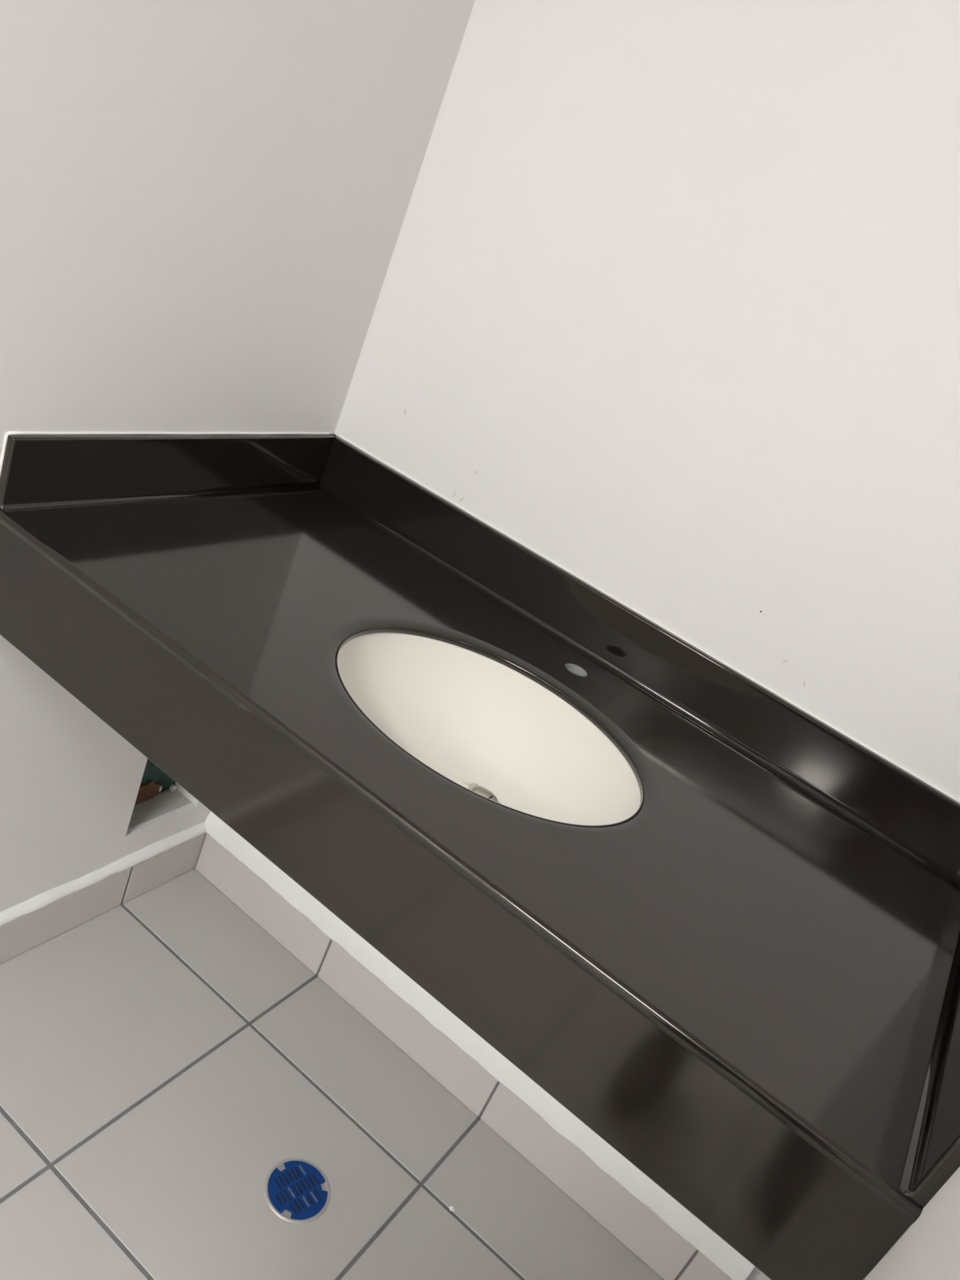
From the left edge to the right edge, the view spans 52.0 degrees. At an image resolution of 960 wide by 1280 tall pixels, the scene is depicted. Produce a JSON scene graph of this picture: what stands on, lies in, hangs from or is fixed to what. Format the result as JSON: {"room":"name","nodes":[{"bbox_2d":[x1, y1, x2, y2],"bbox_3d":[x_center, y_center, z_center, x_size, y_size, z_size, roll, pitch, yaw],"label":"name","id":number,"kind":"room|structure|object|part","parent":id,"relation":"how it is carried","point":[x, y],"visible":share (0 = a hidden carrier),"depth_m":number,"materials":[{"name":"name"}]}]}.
{"room":"bathroom","nodes":[
{"label":"bathroom","id":0,"kind":"room"},
{"bbox_2d":[0,0,475,911],"bbox_3d":[-1.406,-0.206,-0.342,0.200,2.480,4.600,33,25,22],"label":"wall","id":1,"kind":"structure","parent":0,"point":[204,204],"depth_m":1.25,"materials":[{"name":"paint"}]},
{"bbox_2d":[0,832,206,964],"bbox_3d":[-1.739,0.827,0.081,0.013,0.099,4.591,33,25,22],"label":"baseboard","id":2,"kind":"structure","parent":1,"relation":"attached to","point":[25,932],"depth_m":1.78,"materials":[{"name":"tile"}]},
{"bbox_2d":[0,821,206,926],"bbox_3d":[-1.566,0.727,0.306,0.015,0.024,3.999,33,25,22],"label":"band","id":3,"kind":"object","parent":1,"relation":"attached to","point":[37,902],"visible":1,"depth_m":1.76,"materials":[{"name":"paint"}]},
{"bbox_2d":[127,758,191,829],"bbox_3d":[-0.556,0.138,1.786,0.062,0.442,0.170,33,25,22],"label":"hole","id":4,"kind":"object","parent":1,"relation":"in","point":[149,804],"visible":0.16,"depth_m":1.88,"materials":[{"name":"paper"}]},
{"bbox_3d":[-0.628,0.320,1.868,0.052,0.001,0.170,33,25,22],"label":"plate","id":5,"kind":"part","parent":4,"relation":"part of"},
{"bbox_2d":[0,867,664,1279],"bbox_3d":[-0.645,1.606,-0.424,3.120,0.030,4.600,33,25,22],"label":"floor","id":6,"kind":"structure","parent":0,"point":[163,1051],"depth_m":1.58,"materials":[{"name":"grey tile"}]},
{"bbox_2d":[263,1158,330,1223],"bbox_3d":[-0.278,0.840,1.504,0.104,0.003,0.104,33,25,22],"label":"floor drain","id":7,"kind":"object","parent":6,"relation":"on","point":[295,1191],"visible":1,"depth_m":1.50,"materials":[{"name":"plastic"}]},
{"bbox_2d":[448,1204,454,1211],"bbox_3d":[-0.044,0.907,1.571,0.010,0.006,0.010,-3,34,-45],"label":"paper scrap","id":8,"kind":"object","parent":6,"relation":"on","point":[451,1208],"visible":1,"depth_m":1.57,"materials":[{"name":"white paper"}]},
{"bbox_2d":[334,0,959,1279],"bbox_3d":[0.301,-0.293,1.396,1.500,2.480,0.100,33,25,22],"label":"wall","id":9,"kind":"structure","parent":0,"point":[668,304],"depth_m":1.31,"materials":[{"name":"paint"}]},
{"bbox_2d":[195,833,731,1279],"bbox_3d":[-0.083,0.738,1.778,1.232,0.099,0.013,33,25,22],"label":"baseboard","id":10,"kind":"structure","parent":9,"relation":"attached to","point":[630,1220],"depth_m":1.75,"materials":[{"name":"tile"}]},
{"bbox_2d":[0,431,959,1279],"bbox_3d":[0.019,0.105,1.231,1.186,0.244,0.610,33,25,22],"label":"countertop","id":11,"kind":"structure","parent":9,"relation":"attached to","point":[744,983],"depth_m":1.06,"materials":[{"name":"black stone"}]},
{"bbox_2d":[337,632,640,825],"bbox_3d":[-0.046,0.229,1.259,0.456,0.307,0.377,33,25,22],"label":"undermount sink","id":12,"kind":"object","parent":11,"relation":"in","point":[489,728],"visible":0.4,"depth_m":1.34,"materials":[{"name":"beige ceramic"}]},
{"bbox_2d":[564,663,586,676],"bbox_3d":[0.135,0.048,1.409,0.035,0.013,0.035,33,25,22],"label":"faucet hole","id":13,"kind":"object","parent":11,"relation":"in","point":[574,668],"visible":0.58,"depth_m":1.42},
{"bbox_2d":[204,811,755,1279],"bbox_3d":[-0.066,0.671,1.752,1.237,0.056,0.016,33,25,22],"label":"band","id":14,"kind":"object","parent":9,"relation":"attached to","point":[565,1123],"visible":0.72,"depth_m":1.71,"materials":[{"name":"paint"}]},
{"bbox_2d":[319,435,959,887],"bbox_3d":[0.194,-0.006,1.450,1.183,0.096,0.020,33,25,22],"label":"backsplash","id":15,"kind":"structure","parent":9,"relation":"attached to","point":[913,816],"depth_m":1.41,"materials":[{"name":"black stone"}]},
{"bbox_2d":[746,1266,759,1279],"bbox_3d":[0.497,0.812,1.447,0.006,0.455,0.004,33,25,22],"label":"joint","id":16,"kind":"object","parent":9,"relation":"attached to","point":[755,1270],"depth_m":1.53,"materials":[{"name":"grey"}]},
{"bbox_2d":[752,1166,959,1279],"bbox_3d":[1.237,0.579,0.388,1.817,2.480,0.950,33,25,22],"label":"wall","id":17,"kind":"structure","parent":0,"point":[929,1249],"depth_m":0.70,"materials":[{"name":"paint"}]}
]}

